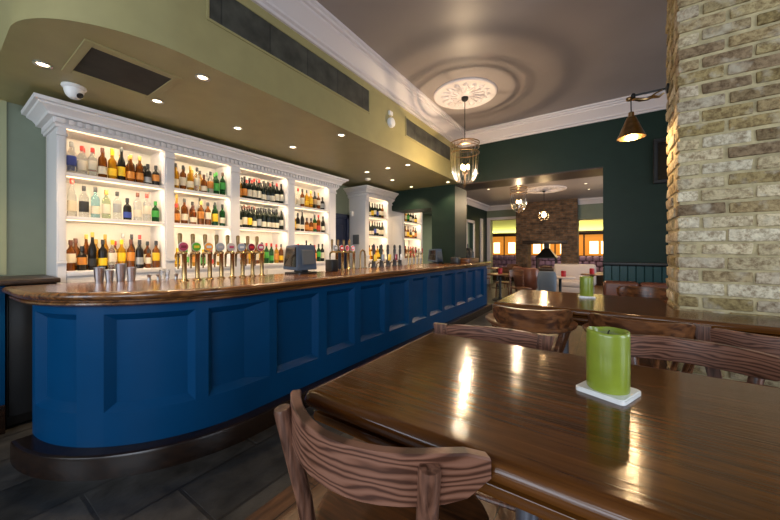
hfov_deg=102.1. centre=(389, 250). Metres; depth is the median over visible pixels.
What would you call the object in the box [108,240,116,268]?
bottle
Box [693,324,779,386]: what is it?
bar chair
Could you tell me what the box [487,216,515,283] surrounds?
frame
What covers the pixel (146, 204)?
bottle
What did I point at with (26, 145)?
wall
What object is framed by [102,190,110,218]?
bottle
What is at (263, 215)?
bottle
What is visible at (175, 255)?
bottle
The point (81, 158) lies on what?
bottle
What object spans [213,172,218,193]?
bottle
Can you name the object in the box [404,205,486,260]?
wall
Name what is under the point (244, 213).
bottle
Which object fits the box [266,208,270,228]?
bottle
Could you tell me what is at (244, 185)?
bottle
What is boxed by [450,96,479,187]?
pendant lantern
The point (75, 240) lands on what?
bottle
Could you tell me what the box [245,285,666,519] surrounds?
floor
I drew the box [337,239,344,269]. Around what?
tap
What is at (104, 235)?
bottle
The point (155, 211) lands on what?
bottle
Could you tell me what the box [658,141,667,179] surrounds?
print
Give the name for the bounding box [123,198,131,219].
bottle
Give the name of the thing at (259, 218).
bottle
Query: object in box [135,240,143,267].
bottle
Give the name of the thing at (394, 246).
pump
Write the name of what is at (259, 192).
bottle
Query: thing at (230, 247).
tap
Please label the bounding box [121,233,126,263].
bottle
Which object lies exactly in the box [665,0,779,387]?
wall pillar
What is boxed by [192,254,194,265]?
bottle
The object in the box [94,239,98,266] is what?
bottle
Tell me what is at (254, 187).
bottle
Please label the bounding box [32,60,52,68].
recessed light
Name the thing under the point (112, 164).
bottle
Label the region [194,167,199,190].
bottle
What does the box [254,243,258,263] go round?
bottle
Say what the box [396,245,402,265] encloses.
pump
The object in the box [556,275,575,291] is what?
dining table
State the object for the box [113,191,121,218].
bottle
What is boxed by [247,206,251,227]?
bottle
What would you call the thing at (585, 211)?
wall
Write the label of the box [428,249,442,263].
till
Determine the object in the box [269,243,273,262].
bottle
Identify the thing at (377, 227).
bottle
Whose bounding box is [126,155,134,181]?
bottle
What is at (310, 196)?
bottle
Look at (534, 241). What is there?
trim
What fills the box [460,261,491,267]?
countertop
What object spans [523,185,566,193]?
ceiling rose
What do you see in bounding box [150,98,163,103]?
recessed light
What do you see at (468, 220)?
trim
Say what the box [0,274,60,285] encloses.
countertop
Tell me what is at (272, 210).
bottle
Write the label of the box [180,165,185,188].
bottle
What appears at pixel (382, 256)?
pump
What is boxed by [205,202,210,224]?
bottle
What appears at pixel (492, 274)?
dining table
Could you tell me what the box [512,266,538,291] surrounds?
armchair
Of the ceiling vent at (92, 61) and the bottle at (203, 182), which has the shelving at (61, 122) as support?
the bottle at (203, 182)
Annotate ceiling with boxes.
[0,0,459,191]
[316,0,667,130]
[467,176,602,205]
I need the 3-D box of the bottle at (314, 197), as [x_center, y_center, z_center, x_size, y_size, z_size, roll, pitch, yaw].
[-1.306,-0.871,5.477,0.068,0.305,0.070,0,0,10]
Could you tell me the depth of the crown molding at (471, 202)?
11.97 m
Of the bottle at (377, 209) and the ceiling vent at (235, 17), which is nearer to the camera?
the ceiling vent at (235, 17)
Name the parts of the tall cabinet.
panel, cornice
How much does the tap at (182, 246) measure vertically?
0.414 m
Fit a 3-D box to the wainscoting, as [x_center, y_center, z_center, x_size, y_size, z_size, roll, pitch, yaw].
[4.220,0.767,4.438,1.994,1.065,0.016,0,0,34]
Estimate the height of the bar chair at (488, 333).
1.077 m
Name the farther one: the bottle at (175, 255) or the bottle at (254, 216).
the bottle at (254, 216)
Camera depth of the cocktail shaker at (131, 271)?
2.67 m
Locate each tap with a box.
[177,233,188,281]
[190,234,201,280]
[202,234,213,279]
[213,235,224,278]
[224,235,235,277]
[235,235,245,276]
[245,236,255,276]
[254,236,264,275]
[329,239,338,269]
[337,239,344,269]
[342,240,349,269]
[348,240,355,268]
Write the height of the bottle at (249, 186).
0.309 m
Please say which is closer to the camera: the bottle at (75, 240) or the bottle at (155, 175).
the bottle at (75, 240)
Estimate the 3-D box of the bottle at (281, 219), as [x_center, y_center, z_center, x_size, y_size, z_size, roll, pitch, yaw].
[-1.689,-0.469,4.899,0.068,0.301,0.070,0,0,25]
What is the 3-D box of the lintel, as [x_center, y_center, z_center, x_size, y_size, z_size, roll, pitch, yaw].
[2.537,-1.326,5.983,2.490,0.022,0.640,0,0,34]
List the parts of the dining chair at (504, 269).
seat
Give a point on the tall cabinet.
(359, 197)
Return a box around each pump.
[368,244,376,267]
[376,244,384,266]
[383,244,390,266]
[390,245,397,265]
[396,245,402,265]
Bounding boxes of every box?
[451,257,459,263]
[460,258,478,262]
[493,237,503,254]
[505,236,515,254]
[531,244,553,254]
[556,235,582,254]
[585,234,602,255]
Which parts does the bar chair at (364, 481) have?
post, seat, post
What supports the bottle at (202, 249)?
on the shelving at (61, 122)
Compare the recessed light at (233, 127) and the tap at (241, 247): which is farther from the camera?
the recessed light at (233, 127)
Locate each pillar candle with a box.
[561,271,565,276]
[580,276,593,295]
[586,326,630,395]
[589,268,594,273]
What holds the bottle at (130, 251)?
on the shelving at (61, 122)
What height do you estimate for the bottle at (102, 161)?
0.309 m
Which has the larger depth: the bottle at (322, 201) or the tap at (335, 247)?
the bottle at (322, 201)
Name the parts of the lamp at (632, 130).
lamp shade, arm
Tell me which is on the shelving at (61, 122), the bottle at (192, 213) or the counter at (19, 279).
the bottle at (192, 213)
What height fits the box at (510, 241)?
0.920 m
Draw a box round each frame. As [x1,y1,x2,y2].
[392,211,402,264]
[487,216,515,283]
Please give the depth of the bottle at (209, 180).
4.00 m
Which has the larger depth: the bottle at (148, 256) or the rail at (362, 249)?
the rail at (362, 249)
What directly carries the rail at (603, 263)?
attached to the wall at (635, 211)
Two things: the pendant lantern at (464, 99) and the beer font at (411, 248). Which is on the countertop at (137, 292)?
the beer font at (411, 248)
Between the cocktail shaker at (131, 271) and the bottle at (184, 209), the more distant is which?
the bottle at (184, 209)
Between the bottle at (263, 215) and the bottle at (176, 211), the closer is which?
the bottle at (176, 211)
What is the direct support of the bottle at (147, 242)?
on the shelving at (61, 122)
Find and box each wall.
[0,102,348,275]
[394,109,667,281]
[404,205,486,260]
[422,203,602,283]
[493,219,602,233]
[516,198,578,267]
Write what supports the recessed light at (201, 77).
in the ceiling at (277, 108)
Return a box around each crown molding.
[251,0,667,147]
[467,197,602,210]
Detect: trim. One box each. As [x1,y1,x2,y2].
[0,100,6,274]
[467,219,482,260]
[493,230,602,234]
[493,232,602,271]
[522,240,567,243]
[537,268,553,270]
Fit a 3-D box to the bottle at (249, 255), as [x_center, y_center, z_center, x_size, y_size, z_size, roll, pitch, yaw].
[-1.976,0.046,4.480,0.068,0.289,0.070,0,0,16]
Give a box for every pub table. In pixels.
[305,332,779,519]
[493,289,779,353]
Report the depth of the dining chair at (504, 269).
9.77 m
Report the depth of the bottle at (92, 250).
3.08 m
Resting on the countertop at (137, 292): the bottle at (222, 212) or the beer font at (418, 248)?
the beer font at (418, 248)
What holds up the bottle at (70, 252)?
on the shelving at (61, 122)
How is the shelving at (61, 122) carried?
on the floor tiles
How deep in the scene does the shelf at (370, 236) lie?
6.93 m
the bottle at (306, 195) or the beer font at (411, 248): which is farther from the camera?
the beer font at (411, 248)
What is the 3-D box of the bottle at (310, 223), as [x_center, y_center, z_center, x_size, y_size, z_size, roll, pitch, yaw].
[-1.351,-0.434,5.397,0.069,0.233,0.071,0,0,12]
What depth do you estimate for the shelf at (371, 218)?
7.00 m
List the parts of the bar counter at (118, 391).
panel, panel, panel, panel, panel, panel, panel, panel, panel, panel, panel, panel, panel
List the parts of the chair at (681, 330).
arm rail, crest rail, seat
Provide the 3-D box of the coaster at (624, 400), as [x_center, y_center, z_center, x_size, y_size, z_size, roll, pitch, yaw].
[0.570,0.364,0.826,0.114,0.011,0.114,0,0,-34]
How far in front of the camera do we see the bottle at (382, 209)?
7.10 m
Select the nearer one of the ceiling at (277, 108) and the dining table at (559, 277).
the ceiling at (277, 108)
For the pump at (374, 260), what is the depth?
4.82 m
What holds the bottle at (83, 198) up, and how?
on the shelving at (61, 122)
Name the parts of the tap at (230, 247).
spout, handle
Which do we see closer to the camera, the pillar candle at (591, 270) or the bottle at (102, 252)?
the bottle at (102, 252)
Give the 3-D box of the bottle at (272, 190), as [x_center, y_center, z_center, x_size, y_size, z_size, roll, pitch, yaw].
[-1.783,-0.881,4.783,0.068,0.325,0.070,0,0,-36]
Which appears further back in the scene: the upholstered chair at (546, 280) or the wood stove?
the wood stove
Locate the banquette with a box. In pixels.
[493,255,602,285]
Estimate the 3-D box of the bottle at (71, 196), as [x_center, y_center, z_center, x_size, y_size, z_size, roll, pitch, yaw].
[-3.003,-0.498,2.978,0.063,0.359,0.064,0,0,-11]
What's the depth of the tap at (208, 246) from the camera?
2.86 m
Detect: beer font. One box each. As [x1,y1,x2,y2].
[409,248,413,264]
[416,248,419,263]
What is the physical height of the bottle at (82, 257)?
0.233 m
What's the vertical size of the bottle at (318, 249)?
0.307 m
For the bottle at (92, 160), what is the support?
on the shelving at (61, 122)
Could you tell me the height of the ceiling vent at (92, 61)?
0.010 m
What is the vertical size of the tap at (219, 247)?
0.414 m
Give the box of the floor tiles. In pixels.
[0,280,515,519]
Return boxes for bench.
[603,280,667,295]
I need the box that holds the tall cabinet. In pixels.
[343,185,398,268]
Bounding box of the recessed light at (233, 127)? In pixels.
[232,126,242,129]
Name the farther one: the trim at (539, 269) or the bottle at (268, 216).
the trim at (539, 269)
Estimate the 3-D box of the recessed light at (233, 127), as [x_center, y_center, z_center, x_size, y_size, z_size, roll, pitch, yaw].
[-1.687,-1.351,3.489,0.104,0.009,0.104,0,0,34]
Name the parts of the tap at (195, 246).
spout, handle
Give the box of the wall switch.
[353,235,358,243]
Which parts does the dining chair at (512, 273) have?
seat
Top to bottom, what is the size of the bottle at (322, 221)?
0.289 m
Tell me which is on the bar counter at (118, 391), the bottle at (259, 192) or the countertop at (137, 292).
the countertop at (137, 292)
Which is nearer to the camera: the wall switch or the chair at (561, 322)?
the chair at (561, 322)
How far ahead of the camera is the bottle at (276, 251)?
4.81 m
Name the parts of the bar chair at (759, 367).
post, post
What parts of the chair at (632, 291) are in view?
crest rail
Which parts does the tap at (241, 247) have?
spout, handle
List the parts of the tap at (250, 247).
spout, handle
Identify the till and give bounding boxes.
[283,245,316,274]
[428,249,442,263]
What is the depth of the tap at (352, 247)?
4.46 m
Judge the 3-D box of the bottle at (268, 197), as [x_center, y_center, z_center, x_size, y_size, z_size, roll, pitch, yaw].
[-1.825,-0.872,4.719,0.070,0.305,0.068,0,0,-45]
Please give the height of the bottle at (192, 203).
0.295 m
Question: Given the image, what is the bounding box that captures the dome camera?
[60,82,86,99]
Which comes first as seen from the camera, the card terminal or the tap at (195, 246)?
the tap at (195, 246)
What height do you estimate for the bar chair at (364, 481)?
1.080 m
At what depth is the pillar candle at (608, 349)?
0.79 m
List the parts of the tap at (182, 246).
spout, handle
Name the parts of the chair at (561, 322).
arm rail, crest rail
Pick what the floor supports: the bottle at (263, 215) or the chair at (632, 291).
the chair at (632, 291)
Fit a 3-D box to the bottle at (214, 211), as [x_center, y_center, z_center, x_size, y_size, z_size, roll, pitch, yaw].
[-2.260,-0.471,4.076,0.070,0.305,0.068,0,0,-8]
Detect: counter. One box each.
[0,274,60,434]
[10,266,491,481]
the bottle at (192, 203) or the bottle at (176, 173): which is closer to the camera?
the bottle at (176, 173)
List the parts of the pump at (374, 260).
handle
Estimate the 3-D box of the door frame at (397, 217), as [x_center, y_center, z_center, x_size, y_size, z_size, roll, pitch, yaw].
[0.153,0.250,7.479,0.055,2.340,0.470,0,0,34]
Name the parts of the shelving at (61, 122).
shelf, shelf, shelf, panel, cornice, shelf, shelf, shelf, shelf, shelf, shelf, shelf, shelf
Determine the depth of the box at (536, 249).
14.96 m
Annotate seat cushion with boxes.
[557,279,579,287]
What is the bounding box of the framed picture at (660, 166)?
[653,137,667,183]
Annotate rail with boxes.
[358,249,366,268]
[602,262,667,266]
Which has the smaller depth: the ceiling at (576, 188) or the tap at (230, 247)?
the tap at (230, 247)
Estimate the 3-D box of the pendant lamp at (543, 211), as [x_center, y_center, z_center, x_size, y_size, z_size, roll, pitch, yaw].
[4.654,-1.340,9.531,0.280,0.920,0.280,0,0,34]
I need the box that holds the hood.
[535,244,557,258]
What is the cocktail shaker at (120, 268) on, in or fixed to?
on the countertop at (137, 292)
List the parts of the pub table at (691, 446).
leg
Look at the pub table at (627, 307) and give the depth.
1.98 m
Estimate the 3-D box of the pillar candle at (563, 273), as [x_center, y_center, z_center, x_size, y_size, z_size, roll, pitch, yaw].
[4.657,0.623,8.466,0.120,0.155,0.119,0,0,34]
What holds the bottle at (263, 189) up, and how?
on the shelving at (61, 122)
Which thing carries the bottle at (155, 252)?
on the shelving at (61, 122)
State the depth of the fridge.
2.54 m
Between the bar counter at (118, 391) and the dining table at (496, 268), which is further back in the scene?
the dining table at (496, 268)
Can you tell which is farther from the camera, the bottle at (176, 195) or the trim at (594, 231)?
the trim at (594, 231)
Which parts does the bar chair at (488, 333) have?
post, rail, foot rail, post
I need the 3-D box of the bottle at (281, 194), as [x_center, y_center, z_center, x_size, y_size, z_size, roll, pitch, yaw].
[-1.690,-0.877,4.900,0.068,0.317,0.070,0,0,5]
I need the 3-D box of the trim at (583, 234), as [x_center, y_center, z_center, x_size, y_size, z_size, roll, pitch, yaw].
[6.960,0.070,15.066,10.400,1.700,0.050,0,0,34]
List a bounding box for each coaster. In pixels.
[576,380,640,405]
[578,294,595,297]
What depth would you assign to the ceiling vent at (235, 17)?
2.84 m
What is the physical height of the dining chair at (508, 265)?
0.903 m
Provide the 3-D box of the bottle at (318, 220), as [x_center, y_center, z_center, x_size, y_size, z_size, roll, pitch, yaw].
[-1.260,-0.472,5.555,0.068,0.309,0.070,0,0,-16]
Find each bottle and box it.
[66,141,76,172]
[66,240,75,270]
[67,178,76,215]
[73,238,79,269]
[77,146,86,174]
[77,246,86,270]
[79,186,88,216]
[84,234,88,269]
[88,148,96,175]
[88,232,96,269]
[91,187,99,217]
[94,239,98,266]
[98,147,106,177]
[98,239,106,269]
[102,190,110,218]
[103,234,108,268]
[108,151,116,178]
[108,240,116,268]
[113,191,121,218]
[117,240,125,263]
[118,147,125,179]
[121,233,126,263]
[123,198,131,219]
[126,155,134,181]
[127,239,134,266]
[133,192,141,220]
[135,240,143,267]
[136,156,143,182]
[143,193,150,220]
[144,164,151,183]
[144,241,150,266]
[145,249,150,267]
[151,201,158,221]
[152,165,159,184]
[152,241,159,267]
[174,163,178,187]
[174,194,179,210]
[174,203,179,222]
[174,248,179,266]
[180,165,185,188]
[181,198,187,223]
[187,166,193,189]
[189,202,195,223]
[190,205,195,223]
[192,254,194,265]
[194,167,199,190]
[198,201,203,224]
[200,249,205,265]
[201,174,206,191]
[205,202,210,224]
[207,171,212,192]
[212,202,217,225]
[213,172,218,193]
[219,204,224,225]
[220,172,224,194]
[240,204,241,226]
[242,176,246,197]
[242,205,246,226]
[247,178,251,198]
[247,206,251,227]
[248,254,250,263]
[252,179,256,199]
[252,206,256,227]
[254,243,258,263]
[257,179,261,199]
[257,208,261,227]
[261,181,265,200]
[261,207,265,228]
[264,243,268,262]
[266,182,270,201]
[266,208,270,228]
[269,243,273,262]
[270,182,274,201]
[271,209,274,228]
[274,244,278,262]
[275,183,278,202]
[275,209,278,228]
[279,184,283,203]
[279,211,283,229]
[279,244,282,262]
[296,188,299,205]
[296,213,299,230]
[300,189,303,206]
[300,210,303,230]
[305,190,308,206]
[305,218,308,230]
[309,191,312,207]
[309,218,312,231]
[313,191,316,207]
[313,214,316,231]
[317,193,319,208]
[317,215,319,231]
[317,244,320,260]
[320,197,323,208]
[321,216,324,231]
[321,244,323,260]
[371,203,373,216]
[371,221,373,235]
[376,204,378,216]
[376,222,378,235]
[381,204,383,217]
[381,222,383,235]
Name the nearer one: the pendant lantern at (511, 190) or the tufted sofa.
the pendant lantern at (511, 190)
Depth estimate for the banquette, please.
14.35 m
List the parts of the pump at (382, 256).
handle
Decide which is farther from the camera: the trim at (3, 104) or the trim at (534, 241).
the trim at (534, 241)
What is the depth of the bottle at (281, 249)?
4.87 m
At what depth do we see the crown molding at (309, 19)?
4.38 m
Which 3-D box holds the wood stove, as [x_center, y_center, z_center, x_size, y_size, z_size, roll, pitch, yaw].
[6.029,0.220,12.127,0.707,1.000,0.707,0,0,34]
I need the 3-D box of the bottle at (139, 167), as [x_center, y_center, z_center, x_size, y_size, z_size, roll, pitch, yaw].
[-2.706,-0.868,3.410,0.070,0.298,0.068,0,0,1]
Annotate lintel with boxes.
[455,167,602,190]
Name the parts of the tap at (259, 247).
spout, handle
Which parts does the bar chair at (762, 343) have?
post, rail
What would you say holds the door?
in the wall at (26, 145)
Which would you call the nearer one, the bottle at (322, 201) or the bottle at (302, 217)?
the bottle at (302, 217)
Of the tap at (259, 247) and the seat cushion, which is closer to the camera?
the tap at (259, 247)
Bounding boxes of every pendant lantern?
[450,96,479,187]
[509,185,527,213]
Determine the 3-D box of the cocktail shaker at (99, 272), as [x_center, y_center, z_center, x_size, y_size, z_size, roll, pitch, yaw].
[-2.381,0.200,2.582,0.074,0.125,0.074,0,0,34]
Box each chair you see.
[274,389,490,519]
[433,322,554,519]
[485,306,577,352]
[495,267,512,296]
[504,264,517,287]
[508,270,531,294]
[536,271,556,291]
[582,313,696,373]
[616,286,667,365]
[630,334,779,384]
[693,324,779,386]
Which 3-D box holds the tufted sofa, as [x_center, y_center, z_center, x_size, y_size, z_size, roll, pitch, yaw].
[5.859,0.930,10.061,1.200,0.980,0.730,0,0,34]
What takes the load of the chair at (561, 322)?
on the floor
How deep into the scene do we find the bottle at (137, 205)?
3.37 m
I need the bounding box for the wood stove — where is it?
[535,244,557,268]
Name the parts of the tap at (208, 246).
spout, handle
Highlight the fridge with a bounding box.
[5,283,56,426]
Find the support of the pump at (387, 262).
on the countertop at (137, 292)
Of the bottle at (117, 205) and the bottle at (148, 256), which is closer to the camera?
the bottle at (117, 205)
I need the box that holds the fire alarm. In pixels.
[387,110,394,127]
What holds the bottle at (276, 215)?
on the shelving at (61, 122)
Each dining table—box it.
[487,267,502,288]
[487,273,508,300]
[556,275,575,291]
[580,273,602,276]
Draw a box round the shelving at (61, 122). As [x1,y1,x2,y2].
[21,92,348,283]
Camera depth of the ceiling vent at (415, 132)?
5.15 m
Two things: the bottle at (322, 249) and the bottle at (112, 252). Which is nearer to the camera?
the bottle at (112, 252)
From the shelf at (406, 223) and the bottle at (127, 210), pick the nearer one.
the bottle at (127, 210)
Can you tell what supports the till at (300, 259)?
on the countertop at (137, 292)
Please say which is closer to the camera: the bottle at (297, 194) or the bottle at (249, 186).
the bottle at (249, 186)
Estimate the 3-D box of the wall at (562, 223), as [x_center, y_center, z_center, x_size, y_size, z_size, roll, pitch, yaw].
[6.042,-0.220,12.155,2.090,3.280,0.800,0,0,34]
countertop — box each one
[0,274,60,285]
[1,261,491,306]
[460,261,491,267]
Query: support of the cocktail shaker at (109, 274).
on the countertop at (137, 292)
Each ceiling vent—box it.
[61,38,182,99]
[206,0,369,113]
[405,116,450,161]
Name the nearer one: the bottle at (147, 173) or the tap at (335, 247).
the bottle at (147, 173)
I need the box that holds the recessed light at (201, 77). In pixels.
[195,74,209,81]
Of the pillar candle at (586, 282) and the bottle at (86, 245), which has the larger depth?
the bottle at (86, 245)
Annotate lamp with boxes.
[539,191,548,220]
[616,83,668,141]
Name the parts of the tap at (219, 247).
spout, handle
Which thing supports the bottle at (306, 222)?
on the shelving at (61, 122)
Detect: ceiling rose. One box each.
[434,77,496,108]
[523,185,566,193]
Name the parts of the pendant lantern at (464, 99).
rod, brass frame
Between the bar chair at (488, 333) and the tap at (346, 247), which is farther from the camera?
the tap at (346, 247)
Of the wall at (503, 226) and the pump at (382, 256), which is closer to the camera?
the pump at (382, 256)
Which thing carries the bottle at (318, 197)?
on the shelving at (61, 122)
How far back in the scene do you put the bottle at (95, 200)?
3.10 m
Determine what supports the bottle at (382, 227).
on the tall cabinet
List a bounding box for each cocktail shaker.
[93,267,104,282]
[105,270,113,281]
[115,264,126,281]
[126,267,136,280]
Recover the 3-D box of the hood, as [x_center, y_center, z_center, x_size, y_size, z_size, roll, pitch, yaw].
[6.029,0.010,12.127,0.707,0.580,0.707,0,0,34]
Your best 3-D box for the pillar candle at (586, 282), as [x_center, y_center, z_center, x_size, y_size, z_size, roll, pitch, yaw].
[1.564,0.282,2.510,0.095,0.153,0.095,0,0,9]
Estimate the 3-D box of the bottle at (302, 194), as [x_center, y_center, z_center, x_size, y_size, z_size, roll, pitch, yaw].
[-1.460,-0.871,5.252,0.068,0.304,0.070,0,0,22]
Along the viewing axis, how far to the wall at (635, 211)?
4.94 m
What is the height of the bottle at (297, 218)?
0.298 m
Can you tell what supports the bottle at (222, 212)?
on the shelving at (61, 122)
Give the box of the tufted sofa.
[554,264,595,292]
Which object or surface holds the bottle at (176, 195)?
on the shelving at (61, 122)
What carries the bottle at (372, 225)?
on the tall cabinet
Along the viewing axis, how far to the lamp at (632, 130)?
2.38 m
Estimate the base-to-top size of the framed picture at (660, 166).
0.650 m
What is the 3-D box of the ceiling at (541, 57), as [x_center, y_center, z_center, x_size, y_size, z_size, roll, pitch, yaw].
[0.402,-2.330,1.661,8.200,0.100,10.200,0,0,34]
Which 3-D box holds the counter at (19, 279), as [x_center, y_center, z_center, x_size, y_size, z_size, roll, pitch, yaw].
[-3.694,0.825,1.929,0.680,1.190,2.245,0,0,34]
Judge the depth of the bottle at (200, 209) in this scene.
3.90 m
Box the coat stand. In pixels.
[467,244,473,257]
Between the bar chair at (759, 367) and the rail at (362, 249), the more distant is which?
the rail at (362, 249)
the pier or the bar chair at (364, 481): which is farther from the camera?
the pier
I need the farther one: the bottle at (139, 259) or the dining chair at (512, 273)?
the dining chair at (512, 273)
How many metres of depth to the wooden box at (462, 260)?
6.45 m
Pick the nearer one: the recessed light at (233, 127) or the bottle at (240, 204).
the recessed light at (233, 127)
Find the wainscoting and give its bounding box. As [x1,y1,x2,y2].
[604,265,667,283]
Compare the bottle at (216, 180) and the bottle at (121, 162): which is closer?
the bottle at (121, 162)
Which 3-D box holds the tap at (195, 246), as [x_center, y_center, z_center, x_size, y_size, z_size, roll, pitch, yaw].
[-1.738,0.055,2.809,0.165,0.414,0.084,0,0,34]
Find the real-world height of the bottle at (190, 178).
0.302 m
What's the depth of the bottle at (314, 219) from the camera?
5.45 m
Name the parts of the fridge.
door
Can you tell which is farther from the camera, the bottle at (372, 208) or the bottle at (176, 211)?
the bottle at (372, 208)
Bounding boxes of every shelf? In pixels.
[369,216,386,220]
[369,235,386,237]
[404,221,420,224]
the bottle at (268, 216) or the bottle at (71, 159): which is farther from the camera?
the bottle at (268, 216)
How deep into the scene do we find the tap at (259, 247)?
3.28 m
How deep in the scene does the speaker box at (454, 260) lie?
6.17 m
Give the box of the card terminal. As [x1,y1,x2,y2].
[325,259,337,271]
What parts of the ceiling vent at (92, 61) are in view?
panel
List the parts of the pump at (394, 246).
handle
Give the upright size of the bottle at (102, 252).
0.301 m
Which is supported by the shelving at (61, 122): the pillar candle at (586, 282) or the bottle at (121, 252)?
the bottle at (121, 252)
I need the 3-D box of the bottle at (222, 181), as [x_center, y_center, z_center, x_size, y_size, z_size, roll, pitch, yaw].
[-2.208,-0.873,4.159,0.070,0.308,0.068,0,0,-40]
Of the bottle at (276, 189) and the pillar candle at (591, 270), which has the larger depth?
the pillar candle at (591, 270)
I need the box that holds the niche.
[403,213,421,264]
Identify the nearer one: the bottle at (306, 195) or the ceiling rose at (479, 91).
the ceiling rose at (479, 91)
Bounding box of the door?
[336,213,348,269]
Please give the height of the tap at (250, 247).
0.414 m
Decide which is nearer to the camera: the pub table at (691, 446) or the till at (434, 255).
the pub table at (691, 446)
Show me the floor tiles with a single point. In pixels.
(233, 482)
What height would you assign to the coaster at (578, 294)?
0.011 m
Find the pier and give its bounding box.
[432,185,466,262]

